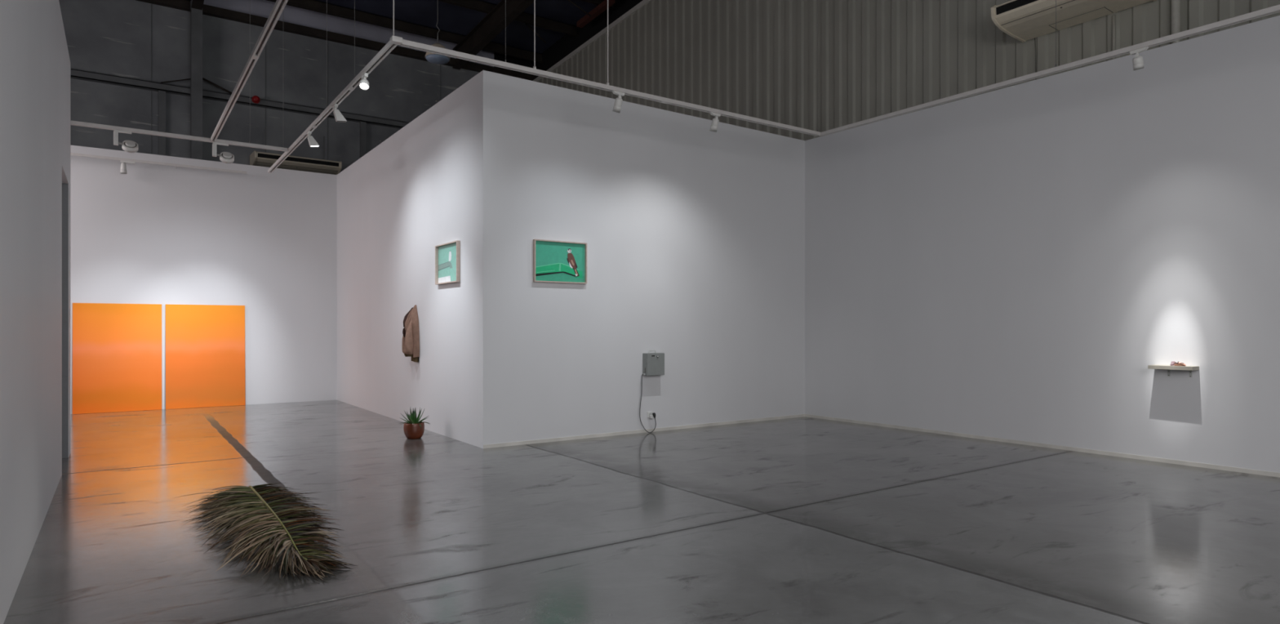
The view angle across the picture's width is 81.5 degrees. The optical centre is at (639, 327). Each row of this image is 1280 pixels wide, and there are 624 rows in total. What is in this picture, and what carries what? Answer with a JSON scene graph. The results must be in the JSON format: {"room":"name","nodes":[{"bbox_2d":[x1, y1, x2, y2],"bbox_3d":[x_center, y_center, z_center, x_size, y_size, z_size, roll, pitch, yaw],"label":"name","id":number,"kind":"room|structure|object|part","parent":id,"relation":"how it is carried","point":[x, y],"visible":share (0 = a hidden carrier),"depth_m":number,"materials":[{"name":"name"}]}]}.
{"room":"museum","nodes":[
{"label":"museum","id":0,"kind":"room"},
{"bbox_2d":[0,0,70,623],"bbox_3d":[-2.157,-0.780,1.944,0.400,4.360,15.260,0,0,-35],"label":"wall","id":1,"kind":"structure","parent":0,"point":[35,60],"depth_m":4.54,"materials":[{"name":"white paint"}]},
{"bbox_2d":[62,182,68,457],"bbox_3d":[-6.326,-0.075,7.891,0.394,2.950,0.015,0,0,-35],"label":"door","id":2,"kind":"structure","parent":1,"relation":"in","point":[64,186],"depth_m":7.98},
{"bbox_2d":[70,144,337,413],"bbox_3d":[-10.601,-0.780,11.156,11.445,4.360,0.140,0,0,-35],"label":"wall","id":3,"kind":"structure","parent":0,"point":[263,242],"depth_m":13.30,"materials":[{"name":"white paint"}]},
{"bbox_2d":[70,152,246,173],"bbox_3d":[-9.291,-2.770,11.827,5.360,0.040,0.265,0,0,-35],"label":"wall rail","id":4,"kind":"object","parent":3,"relation":"attached to","point":[175,165],"visible":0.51,"depth_m":12.49,"materials":[{"name":"grey metal"}]},
{"bbox_2d":[120,160,135,173],"bbox_3d":[-8.463,-2.646,12.264,0.208,0.212,0.096,0,0,-35],"label":"spotlight","id":5,"kind":"object","parent":4,"relation":"hanging from","point":[123,166],"visible":1,"depth_m":12.21,"materials":[{"name":"white metal"}]},
{"bbox_2d":[58,0,479,172],"bbox_3d":[-10.184,-2.810,16.186,17.900,8.420,0.200,0,0,-35],"label":"wall","id":6,"kind":"structure","parent":0,"point":[106,37],"depth_m":16.72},
{"bbox_2d":[158,90,165,155],"bbox_3d":[-10.266,-1.835,15.946,0.130,6.470,0.100,0,0,-35],"label":"trim","id":7,"kind":"structure","parent":6,"relation":"attached to","point":[162,95],"depth_m":15.90,"materials":[{"name":"metal"}]},
{"bbox_2d":[160,77,232,93],"bbox_3d":[-9.575,-5.310,16.296,1.591,0.340,0.122,0,0,-35],"label":"trim","id":8,"kind":"structure","parent":6,"relation":"attached to","point":[203,78],"depth_m":16.34,"materials":[{"name":"metal"}]},
{"bbox_2d":[70,68,408,128],"bbox_3d":[-10.286,-5.145,15.895,17.400,0.150,0.160,0,0,-35],"label":"trim","id":9,"kind":"structure","parent":6,"relation":"attached to","point":[74,73],"depth_m":16.48,"materials":[{"name":"metal"}]},
{"bbox_2d":[251,95,260,103],"bbox_3d":[-8.705,-5.180,16.835,0.168,0.168,0.115,0,0,-35],"label":"fire alarm","id":10,"kind":"object","parent":6,"relation":"attached to","point":[255,99],"visible":1,"depth_m":16.80,"materials":[{"name":"red plastic"}]},
{"bbox_2d":[151,3,440,159],"bbox_3d":[-7.845,-5.000,17.696,6.365,4.000,0.012,0,0,-35],"label":"trim","id":11,"kind":"structure","parent":6,"relation":"attached to","point":[151,3],"depth_m":17.13,"materials":[{"name":"metal"}]},
{"bbox_2d":[249,128,342,174],"bbox_3d":[-7.934,-4.066,17.140,1.824,0.915,0.760,0,0,-35],"label":"air conditioner","id":12,"kind":"object","parent":6,"relation":"attached to","point":[256,158],"visible":0.76,"depth_m":16.92,"materials":[{"name":"beige plastic"}]},
{"bbox_3d":[-7.939,-3.770,17.146,1.760,0.300,0.745,0,0,-35],"label":"casing","id":13,"kind":"part","parent":12,"relation":"part of","materials":[{"name":"beige plastic"}]},
{"bbox_2d":[257,152,338,166],"bbox_3d":[-7.728,-3.804,16.846,1.700,0.083,0.023,0,0,-35],"label":"air vent","id":14,"kind":"object","parent":12,"relation":"attached to","point":[269,157],"depth_m":16.86,"materials":[{"name":"metal"}]},
{"bbox_2d":[136,0,537,80],"bbox_3d":[-10.110,-7.015,16.080,17.900,0.170,0.260,0,0,-35],"label":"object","id":15,"kind":"structure","parent":6,"relation":"attached to","point":[184,5],"depth_m":17.67,"materials":[{"name":"metal"}]},
{"bbox_2d":[203,0,493,66],"bbox_3d":[-6.903,-7.450,18.456,6.920,0.700,0.250,0,0,-35],"label":"ceiling beam","id":16,"kind":"structure","parent":6,"relation":"attached to","point":[263,8],"depth_m":17.87,"materials":[{"name":"grey metal"}]},
{"bbox_2d":[360,121,366,157],"bbox_3d":[-6.843,-1.835,18.345,0.130,6.470,0.100,0,0,-35],"label":"trim","id":17,"kind":"structure","parent":6,"relation":"attached to","point":[362,124],"depth_m":18.30,"materials":[{"name":"metal"}]},
{"bbox_2d":[535,0,642,76],"bbox_3d":[3.877,-7.900,11.351,0.060,2.600,23.740,0,0,-35],"label":"trim","id":18,"kind":"structure","parent":6,"relation":"attached to","point":[566,44],"depth_m":18.96,"materials":[{"name":"black metal"}]},
{"bbox_2d":[337,73,478,446],"bbox_3d":[-3.868,-0.791,11.643,0.140,4.382,7.070,0,0,-35],"label":"wall","id":19,"kind":"structure","parent":0,"point":[415,192],"depth_m":10.54,"materials":[{"name":"white paint"}]},
{"bbox_2d":[401,304,419,362],"bbox_3d":[-3.276,0.083,10.509,0.188,0.810,0.390,0,0,-35],"label":"jacket","id":20,"kind":"object","parent":19,"relation":"hanging from","point":[411,337],"visible":1,"depth_m":10.41,"materials":[{"name":"brown fabric"}]},
{"bbox_2d":[403,306,413,327],"bbox_3d":[-3.306,-0.147,10.562,0.206,0.280,0.057,0,0,29],"label":"hood","id":21,"kind":"object","parent":20,"relation":"attached to","point":[406,319],"depth_m":10.49,"materials":[{"name":"brown fabric"}]},
{"bbox_2d":[435,240,460,284],"bbox_3d":[-2.461,-0.821,9.474,0.045,0.510,0.765,0,0,-35],"label":"framed photograph","id":22,"kind":"object","parent":19,"relation":"attached to","point":[447,255],"visible":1,"depth_m":9.48,"materials":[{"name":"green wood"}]},
{"bbox_2d":[438,242,456,283],"bbox_3d":[-2.449,-0.821,9.482,0.002,0.480,0.735,0,0,-35],"label":"print","id":23,"kind":"object","parent":22,"relation":"attached to","point":[446,251],"depth_m":9.50},
{"bbox_2d":[316,0,597,53],"bbox_3d":[-3.416,-8.412,6.398,18.150,1.572,24.400,0,0,-35],"label":"ceiling","id":24,"kind":"structure","parent":0,"point":[452,18],"depth_m":18.40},
{"bbox_2d":[70,0,287,151],"bbox_3d":[-8.431,-5.316,8.549,8.005,5.481,0.058,0,0,-35],"label":"track","id":25,"kind":"object","parent":24,"relation":"hanging from","point":[72,122],"visible":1,"depth_m":10.10,"materials":[{"name":"metal"}]},
{"bbox_2d":[113,129,138,152],"bbox_3d":[-6.753,-2.438,9.756,0.268,0.277,0.167,0,0,-35],"label":"spotlight","id":26,"kind":"object","parent":25,"relation":"hanging from","point":[131,146],"visible":1,"depth_m":9.72,"materials":[{"name":"white metal"}]},
{"bbox_3d":[-6.828,-2.469,9.673,0.050,0.177,0.044,0,0,-35],"label":"arm","id":27,"kind":"part","parent":26,"relation":"part of"},
{"bbox_3d":[-8.431,-2.597,8.549,8.005,0.044,0.058,0,0,-35],"label":"rail","id":28,"kind":"part","parent":25,"relation":"part of","materials":[{"name":"white metal"}]},
{"bbox_2d":[212,142,234,163],"bbox_3d":[-5.835,-2.438,10.399,0.270,0.277,0.167,0,0,-35],"label":"spotlight","id":29,"kind":"object","parent":25,"relation":"hanging from","point":[224,157],"visible":1,"depth_m":10.36,"materials":[{"name":"white metal"}]},
{"bbox_3d":[-5.911,-2.469,10.316,0.050,0.177,0.044,0,0,-35],"label":"arm","id":30,"kind":"part","parent":29,"relation":"part of"},
{"bbox_2d":[210,0,288,142],"bbox_3d":[-3.095,-2.596,6.257,0.059,0.046,9.800,0,0,-35],"label":"track","id":31,"kind":"object","parent":25,"relation":"attached to","point":[279,5],"visible":1,"depth_m":7.19,"materials":[{"name":"white metal"}]},
{"bbox_2d":[267,0,397,173],"bbox_3d":[-4.194,-5.464,9.547,0.059,5.781,6.850,0,0,-35],"label":"track","id":32,"kind":"object","parent":24,"relation":"hanging from","point":[388,47],"visible":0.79,"depth_m":8.31,"materials":[{"name":"metal"}]},
{"bbox_2d":[306,130,319,146],"bbox_3d":[-4.319,-2.484,9.813,0.139,0.186,0.150,0,0,-35],"label":"track spotlight","id":33,"kind":"object","parent":32,"relation":"hanging from","point":[313,143],"visible":1,"depth_m":9.77,"materials":[{"name":"white metal"}]},
{"bbox_2d":[332,103,346,122],"bbox_3d":[-3.493,-2.484,8.634,0.139,0.186,0.150,0,0,-35],"label":"track spotlight","id":34,"kind":"object","parent":32,"relation":"hanging from","point":[338,115],"visible":1,"depth_m":8.59,"materials":[{"name":"white metal"}]},
{"bbox_2d":[359,72,368,89],"bbox_3d":[-2.815,-2.497,7.558,0.098,0.159,0.171,0,0,-35],"label":"track spotlight","id":35,"kind":"object","parent":32,"relation":"hanging from","point":[364,83],"visible":1,"depth_m":7.52,"materials":[{"name":"white metal"}]},
{"bbox_3d":[-2.245,-5.487,6.767,0.032,5.735,0.032,0,0,-35],"label":"suspension rod","id":36,"kind":"part","parent":32,"relation":"part of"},
{"bbox_2d":[390,35,402,44],"bbox_3d":[-2.203,-2.597,6.711,0.095,0.050,0.080,0,0,-35],"label":"connector","id":37,"kind":"object","parent":32,"relation":"attached to","point":[397,40],"visible":1,"depth_m":6.69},
{"bbox_2d":[425,0,450,64],"bbox_3d":[-3.352,-6.223,12.304,0.408,3.646,0.408,0,0,-35],"label":"pendant lamp","id":38,"kind":"object","parent":24,"relation":"hanging from","point":[434,58],"visible":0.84,"depth_m":12.22,"materials":[{"name":"metal"}]},
{"bbox_2d":[425,53,449,64],"bbox_3d":[-3.352,-4.432,12.304,0.398,0.064,0.398,0,0,-35],"label":"diffuser","id":39,"kind":"object","parent":38,"relation":"attached to","point":[438,59],"depth_m":12.22,"materials":[{"name":"plastic"}]},
{"bbox_3d":[-3.348,-6.368,12.307,0.066,3.356,0.016,0,0,-35],"label":"hanging cord","id":40,"kind":"part","parent":38,"relation":"part of","materials":[{"name":"metal"}]},
{"bbox_2d":[400,0,820,136],"bbox_3d":[0.112,-5.465,8.364,5.585,5.784,0.059,0,0,-35],"label":"track","id":41,"kind":"object","parent":24,"relation":"hanging from","point":[406,43],"visible":0.97,"depth_m":7.90,"materials":[{"name":"metal"}]},
{"bbox_3d":[-1.069,-5.488,7.536,0.032,5.738,0.032,0,0,-35],"label":"suspension rod","id":42,"kind":"part","parent":41,"relation":"part of","materials":[{"name":"white metal"}]},
{"bbox_3d":[-0.348,-5.488,8.041,0.032,5.738,0.032,0,0,-35],"label":"suspension rod","id":43,"kind":"part","parent":41,"relation":"part of","materials":[{"name":"white metal"}]},
{"bbox_2d":[612,90,624,112],"bbox_3d":[-0.257,-2.468,8.149,0.150,0.218,0.130,0,0,-35],"label":"track spotlight","id":44,"kind":"object","parent":41,"relation":"hanging from","point":[618,102],"visible":1,"depth_m":8.12,"materials":[{"name":"white metal"}]},
{"bbox_2d":[709,111,720,132],"bbox_3d":[0.884,-2.468,8.946,0.150,0.219,0.128,0,0,-35],"label":"track spotlight","id":45,"kind":"object","parent":41,"relation":"hanging from","point":[713,127],"visible":1,"depth_m":8.92,"materials":[{"name":"white metal"}]},
{"bbox_2d":[818,0,1279,136],"bbox_3d":[5.379,-5.557,5.785,0.058,5.964,10.300,0,0,-35],"label":"track","id":46,"kind":"object","parent":24,"relation":"hanging from","point":[1274,9],"visible":1,"depth_m":7.37,"materials":[{"name":"metal"}]},
{"bbox_2d":[1129,46,1148,70],"bbox_3d":[4.638,-2.484,6.884,0.110,0.186,0.150,0,0,-35],"label":"track spotlight","id":47,"kind":"object","parent":46,"relation":"attached to","point":[1138,63],"visible":1,"depth_m":6.87,"materials":[{"name":"white metal"}]},
{"bbox_2d":[3,400,1279,623],"bbox_3d":[-3.821,1.500,6.236,18.900,0.200,24.600,0,0,-35],"label":"floor","id":48,"kind":"structure","parent":0,"point":[804,519],"depth_m":5.11,"materials":[{"name":"concrete"}]},
{"bbox_2d":[72,302,161,413],"bbox_3d":[-8.684,0.498,12.360,1.215,1.801,0.081,0,0,-35],"label":"panel","id":49,"kind":"object","parent":48,"relation":"on","point":[117,348],"visible":1,"depth_m":12.34,"materials":[{"name":"orange paint"}]},
{"bbox_2d":[190,0,202,159],"bbox_3d":[-9.624,-2.850,16.109,0.210,8.500,0.230,0,0,-35],"label":"column","id":50,"kind":"structure","parent":48,"relation":"on","point":[196,15],"depth_m":16.02,"materials":[{"name":"metal"}]},
{"bbox_2d":[165,304,245,408],"bbox_3d":[-7.645,0.498,13.088,1.213,1.801,0.081,0,0,-35],"label":"panel","id":51,"kind":"object","parent":48,"relation":"on","point":[205,344],"visible":1,"depth_m":13.06,"materials":[{"name":"orange paint"}]},
{"bbox_2d":[174,482,356,582],"bbox_3d":[-2.636,1.308,5.172,0.972,0.181,2.810,0,0,-35],"label":"frond","id":52,"kind":"object","parent":48,"relation":"on","point":[257,519],"visible":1,"depth_m":4.77,"materials":[{"name":"plant"}]},
{"bbox_2d":[403,421,424,439],"bbox_3d":[-2.862,1.302,9.406,0.254,0.197,0.254,0,0,-35],"label":"pot","id":53,"kind":"object","parent":48,"relation":"on","point":[412,429],"depth_m":9.31,"materials":[{"name":"brown ceramic"}]},
{"bbox_2d":[399,408,430,439],"bbox_3d":[-2.848,1.200,9.410,0.377,0.400,0.378,0,0,-35],"label":"aloe","id":54,"kind":"object","parent":48,"relation":"on","point":[414,428],"visible":1,"depth_m":9.33,"materials":[{"name":"plant"}]},
{"bbox_2d":[478,70,804,448],"bbox_3d":[0.391,-0.791,10.226,5.489,4.382,0.140,0,0,-35],"label":"wall","id":55,"kind":"structure","parent":0,"point":[694,234],"depth_m":9.80,"materials":[{"name":"white paint"}]},
{"bbox_2d":[533,239,586,284],"bbox_3d":[-0.979,-0.809,9.154,0.735,0.513,0.045,0,0,-35],"label":"framed photograph","id":56,"kind":"object","parent":55,"relation":"attached to","point":[553,261],"visible":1,"depth_m":9.16,"materials":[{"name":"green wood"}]},
{"bbox_2d":[483,413,804,448],"bbox_3d":[0.392,1.379,10.138,5.382,0.042,0.006,0,0,-35],"label":"baseboard","id":57,"kind":"structure","parent":55,"relation":"attached to","point":[563,438],"depth_m":9.77,"materials":[{"name":"paint"}]},
{"bbox_2d":[647,411,652,417],"bbox_3d":[0.133,1.165,9.951,0.080,0.080,0.014,0,0,-35],"label":"wall socket","id":58,"kind":"object","parent":55,"relation":"attached to","point":[649,413],"visible":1,"depth_m":9.94,"materials":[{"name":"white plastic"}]},
{"bbox_2d":[642,350,664,375],"bbox_3d":[0.178,0.469,9.917,0.309,0.334,0.120,0,0,-35],"label":"metal box","id":59,"kind":"object","parent":55,"relation":"attached to","point":[653,363],"visible":1,"depth_m":9.87,"materials":[{"name":"grey metal"}]},
{"bbox_2d":[639,373,656,432],"bbox_3d":[0.104,1.006,9.866,0.244,0.783,0.048,0,0,-30],"label":"power cord","id":60,"kind":"object","parent":59,"relation":"hanging from","point":[654,413],"visible":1,"depth_m":9.83,"materials":[{"name":"black plastic"}]},
{"bbox_2d":[537,0,1279,140],"bbox_3d":[3.693,-3.409,11.272,0.052,9.618,24.022,0,0,-35],"label":"wall","id":61,"kind":"structure","parent":0,"point":[757,59],"depth_m":12.15,"materials":[{"name":"grey metal"}]},
{"bbox_2d":[266,0,543,62],"bbox_3d":[-9.869,-7.514,15.736,17.900,0.255,0.180,0,0,-35],"label":"trim","id":62,"kind":"structure","parent":61,"relation":"attached to","point":[312,5],"depth_m":18.46,"materials":[{"name":"metal"}]},
{"bbox_2d":[438,0,578,36],"bbox_3d":[-8.750,-7.630,14.139,17.900,0.255,0.180,0,0,-35],"label":"trim","id":63,"kind":"structure","parent":61,"relation":"attached to","point":[477,5],"depth_m":18.31,"materials":[{"name":"metal"}]},
{"bbox_2d":[525,0,591,43],"bbox_3d":[-2.026,-7.341,17.710,0.643,0.509,1.971,0,0,-43],"label":"trim","id":64,"kind":"structure","parent":63,"relation":"attached to","point":[571,2],"depth_m":17.20,"materials":[{"name":"metal"}]},
{"bbox_2d":[493,52,535,75],"bbox_3d":[-3.455,-7.450,20.872,1.500,0.700,0.250,0,0,-35],"label":"trim","id":65,"kind":"structure","parent":61,"relation":"attached to","point":[498,56],"depth_m":20.68,"materials":[{"name":"black metal"}]},
{"bbox_2d":[533,0,650,81],"bbox_3d":[3.714,-7.540,11.261,0.110,1.525,23.780,0,0,-35],"label":"trim","id":66,"kind":"structure","parent":61,"relation":"attached to","point":[639,6],"depth_m":17.94,"materials":[{"name":"grey metal"}]},
{"bbox_2d":[577,0,614,27],"bbox_3d":[-1.063,-7.480,17.633,0.140,0.200,1.500,0,0,-35],"label":"trim","id":67,"kind":"structure","parent":61,"relation":"attached to","point":[600,8],"depth_m":17.58,"materials":[{"name":"red metal"}]},
{"bbox_2d":[581,0,615,9],"bbox_3d":[-7.774,-7.731,12.747,17.900,0.255,0.180,0,0,-35],"label":"trim","id":68,"kind":"structure","parent":61,"relation":"attached to","point":[593,2],"depth_m":17.43,"materials":[{"name":"metal"}]},
{"bbox_2d":[1034,37,1035,72],"bbox_3d":[4.981,-2.800,9.359,0.007,2.000,0.037,0,0,-35],"label":"cable","id":69,"kind":"object","parent":61,"relation":"attached to","point":[1034,37],"visible":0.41,"depth_m":9.35,"materials":[{"name":"black plastic"}]},
{"bbox_2d":[991,0,1155,42],"bbox_3d":[5.015,-4.101,8.656,0.760,0.915,1.494,0,0,-35],"label":"air conditioner","id":70,"kind":"object","parent":61,"relation":"attached to","point":[1024,20],"visible":1,"depth_m":8.80,"materials":[{"name":"beige plastic"}]},
{"bbox_2d":[995,0,1037,14],"bbox_3d":[4.721,-3.838,8.450,0.023,0.083,1.370,0,0,-35],"label":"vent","id":71,"kind":"object","parent":70,"relation":"attached to","point":[1011,6],"depth_m":8.84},
{"bbox_2d":[1112,15,1115,59],"bbox_3d":[5.496,-2.710,8.615,0.026,1.820,0.026,0,0,-13],"label":"conduit","id":72,"kind":"object","parent":61,"relation":"attached to","point":[1113,16],"visible":0.35,"depth_m":8.60,"materials":[{"name":"grey metal"}]},
{"bbox_2d":[1170,0,1180,44],"bbox_3d":[5.800,-3.200,8.120,0.083,2.800,0.184,0,0,-35],"label":"drain pipe","id":73,"kind":"object","parent":61,"relation":"attached to","point":[1175,4],"visible":0.22,"depth_m":8.04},
{"bbox_2d":[804,15,1279,472],"bbox_3d":[6.390,-0.771,6.481,0.120,4.343,12.882,0,0,-36],"label":"wall","id":74,"kind":"structure","parent":0,"point":[1015,262],"depth_m":8.46,"materials":[{"name":"white paint"}]},
{"bbox_2d":[804,413,1279,477],"bbox_3d":[6.311,1.379,6.484,0.008,0.042,12.775,0,0,-36],"label":"baseboard","id":75,"kind":"structure","parent":74,"relation":"attached to","point":[1005,440],"depth_m":8.44,"materials":[{"name":"paint"}]},
{"bbox_2d":[1147,364,1199,377],"bbox_3d":[5.433,0.445,7.564,0.180,0.115,0.388,0,0,-35],"label":"wall shelf","id":76,"kind":"object","parent":74,"relation":"attached to","point":[1168,367],"visible":0.99,"depth_m":7.51,"materials":[{"name":"white wood"}]},
{"bbox_2d":[1169,360,1186,365],"bbox_3d":[5.449,0.365,7.518,0.073,0.043,0.140,0,0,-35],"label":"bundle","id":77,"kind":"object","parent":76,"relation":"on","point":[1173,362],"visible":1,"depth_m":7.51,"materials":[{"name":"pink fabric"}]},
{"bbox_3d":[3.427,-3.500,-3.582,17.500,9.800,0.200,0,0,-35],"label":"wall","id":78,"kind":"structure","parent":0,"visible":0},
{"bbox_2d":[190,0,204,11],"bbox_3d":[-2.933,-7.811,6.554,0.200,1.910,23.700,0,0,-35],"label":"trim","id":79,"kind":"structure","parent":78,"relation":"attached to","point":[197,4],"depth_m":15.83,"materials":[{"name":"metal"}]},
{"bbox_2d":[452,0,533,69],"bbox_3d":[1.932,-7.811,9.963,0.200,1.910,23.700,0,0,-35],"label":"trim","id":80,"kind":"structure","parent":78,"relation":"attached to","point":[494,22],"depth_m":17.84,"materials":[{"name":"metal"}]}
]}

